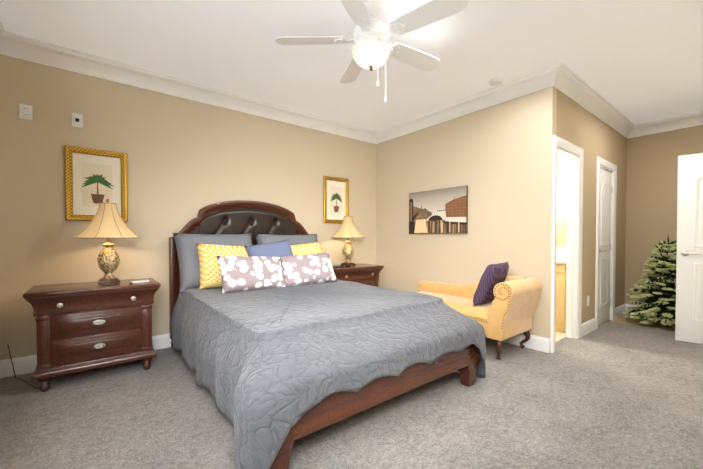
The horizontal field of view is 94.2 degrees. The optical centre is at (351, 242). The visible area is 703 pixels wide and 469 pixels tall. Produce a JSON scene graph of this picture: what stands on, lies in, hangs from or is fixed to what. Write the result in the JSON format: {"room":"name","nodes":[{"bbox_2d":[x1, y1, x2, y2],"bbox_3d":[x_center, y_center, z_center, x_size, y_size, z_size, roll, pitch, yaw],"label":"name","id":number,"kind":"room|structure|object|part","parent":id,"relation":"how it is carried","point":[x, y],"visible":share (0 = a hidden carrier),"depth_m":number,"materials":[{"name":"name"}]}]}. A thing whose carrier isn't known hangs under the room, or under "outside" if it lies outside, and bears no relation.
{"room":"bedroom","nodes":[
{"label":"bedroom","id":0,"kind":"room"},
{"bbox_2d":[0,54,375,359],"bbox_3d":[-0.199,-0.320,4.747,7.050,2.740,0.100,-1,1,-38],"label":"wall","id":1,"kind":"structure","parent":0,"point":[187,159],"depth_m":3.21,"materials":[{"name":"beige paint"}]},
{"bbox_2d":[0,21,7,52],"bbox_3d":[-1.564,-1.552,1.018,0.112,0.150,3.750,-1,1,-38],"label":"crown molding","id":2,"kind":"structure","parent":1,"relation":"attached to","point":[3,34],"depth_m":2.57,"materials":[{"name":"white wood"}]},
{"bbox_2d":[19,104,32,120],"bbox_3d":[-2.688,-1.081,2.698,0.078,0.122,0.010,-1,1,-38],"label":"outlet","id":3,"kind":"object","parent":1,"relation":"attached to","point":[25,112],"depth_m":2.70,"materials":[{"name":"white plastic"}]},
{"bbox_2d":[71,112,82,127],"bbox_3d":[-2.432,-1.088,2.900,0.078,0.122,0.010,-1,1,-38],"label":"outlet","id":4,"kind":"object","parent":1,"relation":"attached to","point":[77,119],"depth_m":2.90,"materials":[{"name":"white plastic"}]},
{"bbox_2d":[0,333,170,377],"bbox_3d":[-1.230,0.995,3.881,4.130,0.140,0.016,-1,1,-38],"label":"baseboard","id":5,"kind":"structure","parent":1,"relation":"attached to","point":[25,365],"depth_m":2.71,"materials":[{"name":"white"}]},
{"bbox_2d":[64,145,127,221],"bbox_3d":[-2.318,-0.525,2.985,0.450,0.650,0.028,-1,1,-38],"label":"picture","id":6,"kind":"object","parent":1,"relation":"attached to","point":[94,178],"visible":0.88,"depth_m":2.97,"materials":[{"name":"gold metal"}]},
{"bbox_2d":[0,32,379,143],"bbox_3d":[-1.201,-1.599,3.800,4.130,0.150,0.112,-1,1,-38],"label":"crown molding","id":7,"kind":"structure","parent":1,"relation":"attached to","point":[21,47],"depth_m":3.26,"materials":[{"name":"white wood"}]},
{"bbox_2d":[323,176,348,223],"bbox_3d":[-0.212,-0.603,4.646,0.430,0.650,0.028,-1,1,-38],"label":"picture","id":8,"kind":"object","parent":1,"relation":"attached to","point":[335,199],"visible":0.96,"depth_m":4.64,"materials":[{"name":"gold metal"}]},
{"bbox_2d":[0,320,702,468],"bbox_3d":[1.074,1.102,3.157,7.050,0.050,4.210,-1,1,-38],"label":"floor carpet","id":9,"kind":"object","parent":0,"point":[608,394],"depth_m":2.04,"materials":[{"name":"grey carpet"}]},
{"bbox_2d":[7,344,52,388],"bbox_3d":[-2.487,0.948,2.525,0.304,0.274,0.472,-1,1,-38],"label":"lamp cord","id":10,"kind":"object","parent":9,"relation":"on","point":[14,370],"visible":0.77,"depth_m":2.61,"materials":[{"name":"black plastic"}]},
{"bbox_2d":[23,278,160,391],"bbox_3d":[-2.101,0.714,2.720,0.834,0.740,0.504,-1,1,-38],"label":"nightstand","id":11,"kind":"object","parent":9,"relation":"on","point":[82,326],"visible":1,"depth_m":2.53,"materials":[{"name":"brown wood"}]},
{"bbox_2d":[73,199,140,285],"bbox_3d":[-2.038,-0.014,2.740,0.463,0.715,0.463,-1,1,-38],"label":"lamp","id":12,"kind":"object","parent":11,"relation":"on","point":[107,222],"visible":1,"depth_m":2.68,"materials":[{"name":"fabric"},{"name":"painted ceramic"},{"name":"bronze"}]},
{"bbox_2d":[129,280,148,283],"bbox_3d":[-1.816,0.334,2.798,0.152,0.014,0.117,-1,1,-38],"label":"remote","id":13,"kind":"object","parent":11,"relation":"on","point":[141,281],"visible":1,"depth_m":2.80,"materials":[{"name":"white plastic"}]},
{"bbox_2d":[169,200,485,468],"bbox_3d":[-0.427,0.301,2.903,1.928,1.560,2.495,-1,1,-38],"label":"bed","id":14,"kind":"object","parent":9,"relation":"on","point":[282,338],"visible":1,"depth_m":2.15,"materials":[{"name":"grey fabric"}]},
{"bbox_2d":[244,239,292,256],"bbox_3d":[-0.812,0.207,3.426,0.548,0.497,0.293,-1,1,-38],"label":"pillow","id":15,"kind":"object","parent":14,"relation":"on","point":[283,248],"depth_m":3.38,"materials":[{"name":"blue fabric"}]},
{"bbox_2d":[172,280,485,468],"bbox_3d":[-0.384,0.754,2.855,1.928,0.650,2.353,-1,1,-38],"label":"quilt","id":16,"kind":"object","parent":14,"relation":"on","point":[285,363],"depth_m":1.92,"materials":[{"name":"grey fabric"}]},
{"bbox_2d":[332,263,383,286],"bbox_3d":[-0.032,0.685,4.480,0.834,0.740,0.504,-1,1,-38],"label":"nightstand","id":17,"kind":"object","parent":9,"relation":"on","point":[365,274],"visible":0.12,"depth_m":4.35,"materials":[{"name":"brown wood"}]},
{"bbox_2d":[331,214,364,266],"bbox_3d":[-0.047,-0.043,4.438,0.463,0.715,0.463,-1,1,-38],"label":"lamp","id":18,"kind":"object","parent":17,"relation":"on","point":[347,229],"visible":1,"depth_m":4.37,"materials":[{"name":"beige fabric"}]},
{"bbox_2d":[416,262,541,359],"bbox_3d":[1.187,0.636,3.614,0.617,0.890,1.466,-1,1,-38],"label":"chaise","id":19,"kind":"object","parent":9,"relation":"on","point":[497,303],"visible":0.77,"depth_m":3.15,"materials":[{"name":"fabric"}]},
{"bbox_2d":[473,262,508,305],"bbox_3d":[1.423,0.409,3.325,0.480,0.426,0.271,-1,1,-38],"label":"pillow","id":20,"kind":"object","parent":19,"relation":"on","point":[494,274],"depth_m":3.19,"materials":[{"name":"purple fabric"}]},
{"bbox_2d":[610,313,674,331],"bbox_3d":[4.228,1.060,4.046,0.763,0.003,1.466,-1,1,-38],"label":"strip","id":21,"kind":"object","parent":9,"relation":"on","point":[622,319],"visible":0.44,"depth_m":4.28,"materials":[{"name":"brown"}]},
{"bbox_2d":[622,235,676,326],"bbox_3d":[4.008,0.478,4.143,0.807,1.176,0.901,-1,1,-38],"label":"tree","id":22,"kind":"object","parent":21,"relation":"on","point":[659,304],"visible":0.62,"depth_m":4.10,"materials":[{"name":"green plant"}]},
{"bbox_2d":[0,0,702,130],"bbox_3d":[1.074,-1.703,3.110,7.050,0.080,4.210,-1,1,-38],"label":"ceiling","id":23,"kind":"structure","parent":0,"point":[635,62],"depth_m":2.76,"materials":[{"name":"white paint"}]},
{"bbox_2d":[275,0,468,101],"bbox_3d":[0.181,-1.311,2.313,1.262,0.675,1.294,-1,1,-38],"label":"ceiling fan","id":24,"kind":"object","parent":23,"relation":"hanging from","point":[371,48],"visible":1,"depth_m":2.21,"materials":[{"name":"white"}]},
{"bbox_3d":[0.137,-1.289,2.295,0.256,0.104,0.256,-1,1,-38],"label":"lamp shade","id":25,"kind":"part","parent":24,"relation":"part of","materials":[{"name":"white glass"}]},
{"bbox_2d":[489,77,502,85],"bbox_3d":[1.480,-1.647,3.348,0.136,0.037,0.136,-1,1,-38],"label":"smoke detector","id":26,"kind":"object","parent":23,"relation":"attached to","point":[495,81],"visible":1,"depth_m":3.31,"materials":[{"name":"white plastic"}]},
{"bbox_2d":[376,86,556,352],"bbox_3d":[1.202,-0.311,4.190,0.100,2.740,2.510,-1,1,-38],"label":"wall","id":27,"kind":"structure","parent":0,"point":[497,159],"depth_m":3.76,"materials":[{"name":"beige paint"}]},
{"bbox_2d":[409,185,467,233],"bbox_3d":[1.091,-0.404,4.221,0.030,0.565,0.895,-1,1,-38],"label":"canvas art","id":28,"kind":"object","parent":27,"relation":"attached to","point":[440,211],"visible":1,"depth_m":4.16,"materials":[{"name":"canvas"},{"name":"paint"}]},
{"bbox_2d":[376,67,555,142],"bbox_3d":[1.163,-1.603,4.048,0.112,0.150,2.370,-1,1,-38],"label":"crown molding","id":29,"kind":"structure","parent":27,"relation":"attached to","point":[535,81],"depth_m":3.75,"materials":[{"name":"white wood"}]},
{"bbox_2d":[485,333,549,352],"bbox_3d":[1.163,0.990,4.168,0.016,0.140,2.490,-1,1,-38],"label":"baseboard","id":30,"kind":"structure","parent":27,"relation":"attached to","point":[538,343],"depth_m":3.30,"materials":[{"name":"white"}]},
{"bbox_2d":[555,331,565,341],"bbox_3d":[1.709,1.049,4.677,1.270,0.004,2.410,-1,1,-38],"label":"floor","id":31,"kind":"structure","parent":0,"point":[559,336],"depth_m":3.72,"materials":[{"name":"beige tile"}]},
{"bbox_2d":[556,262,565,332],"bbox_3d":[2.311,0.645,4.457,0.565,0.820,1.270,-1,1,-38],"label":"bathroom vanity","id":32,"kind":"object","parent":31,"relation":"on","point":[560,288],"depth_m":3.85,"materials":[{"name":"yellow wood"}]},
{"bbox_2d":[556,258,565,261],"bbox_3d":[2.310,0.215,4.449,0.568,0.040,1.290,-1,1,-38],"label":"countertop","id":33,"kind":"structure","parent":32,"relation":"on","point":[557,259],"depth_m":3.93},
{"bbox_2d":[556,155,566,249],"bbox_3d":[2.247,-0.326,5.078,0.100,2.740,2.410,-1,1,-38],"label":"wall","id":34,"kind":"structure","parent":0,"point":[561,162],"depth_m":4.33,"materials":[{"name":"beige paint"}]},
{"bbox_2d":[556,250,565,257],"bbox_3d":[2.525,0.142,4.617,0.020,0.100,1.290,-1,1,-38],"label":"backsplash","id":35,"kind":"structure","parent":34,"relation":"attached to","point":[559,253],"depth_m":4.30,"materials":[{"name":"white"}]},
{"bbox_2d":[556,167,566,245],"bbox_3d":[2.537,-0.483,4.616,0.010,1.030,1.170,-1,1,-38],"label":"bathroom mirror","id":36,"kind":"object","parent":34,"relation":"attached to","point":[561,203],"depth_m":4.31,"materials":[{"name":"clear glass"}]},
{"bbox_2d":[556,90,626,323],"bbox_3d":[3.017,-0.309,4.087,2.620,2.740,0.100,-1,1,-38],"label":"wall","id":37,"kind":"structure","parent":0,"point":[592,136],"depth_m":3.92,"materials":[{"name":"beige paint"}]},
{"bbox_2d":[581,318,595,336],"bbox_3d":[2.797,0.995,3.862,0.530,0.140,0.016,-1,1,-38],"label":"baseboard","id":38,"kind":"structure","parent":37,"relation":"attached to","point":[589,326],"depth_m":3.84,"materials":[{"name":"white wood"}]},
{"bbox_2d":[548,62,635,138],"bbox_3d":[2.999,-1.601,3.916,2.832,0.150,0.112,-1,1,-38],"label":"crown molding","id":39,"kind":"structure","parent":37,"relation":"attached to","point":[563,78],"depth_m":3.60,"materials":[{"name":"white wood"}]},
{"bbox_2d":[598,168,612,324],"bbox_3d":[3.296,0.049,4.288,0.585,2.002,0.147,-1,1,-38],"label":"closet door","id":40,"kind":"structure","parent":37,"relation":"in","point":[605,244],"depth_m":4.29,"materials":[{"name":"white wood"}]},
{"bbox_2d":[615,304,625,318],"bbox_3d":[3.838,0.981,4.682,0.540,0.140,0.016,-1,1,-38],"label":"baseboard","id":41,"kind":"structure","parent":37,"relation":"attached to","point":[618,311],"depth_m":4.69,"materials":[{"name":"white wood"}]},
{"bbox_2d":[625,125,702,304],"bbox_3d":[3.833,-0.328,5.247,0.100,2.740,4.110,-1,1,-38],"label":"wall","id":42,"kind":"structure","parent":0,"point":[651,188],"depth_m":4.64,"materials":[{"name":"beige paint"}]},
{"bbox_2d":[626,304,637,313],"bbox_3d":[4.525,0.988,4.299,0.016,0.140,1.470,-1,1,-38],"label":"baseboard","id":43,"kind":"structure","parent":42,"relation":"attached to","point":[627,305],"depth_m":4.83,"materials":[{"name":"white wood"}]},
{"bbox_2d":[636,111,702,136],"bbox_3d":[4.497,-1.606,4.214,0.112,0.150,1.260,-1,1,-38],"label":"crown molding","id":44,"kind":"structure","parent":42,"relation":"attached to","point":[692,119],"depth_m":4.43,"materials":[{"name":"white wood"}]},
{"bbox_3d":[2.347,-0.266,1.521,6.850,2.740,0.100,-1,1,-38],"label":"wall","id":45,"kind":"structure","parent":0,"visible":0},
{"bbox_2d":[675,153,702,343],"bbox_3d":[3.840,0.066,3.282,0.226,2.002,0.813,-1,1,-38],"label":"entry door","id":46,"kind":"structure","parent":45,"relation":"in","point":[689,295],"depth_m":3.48,"materials":[{"name":"white wood"}]}
]}

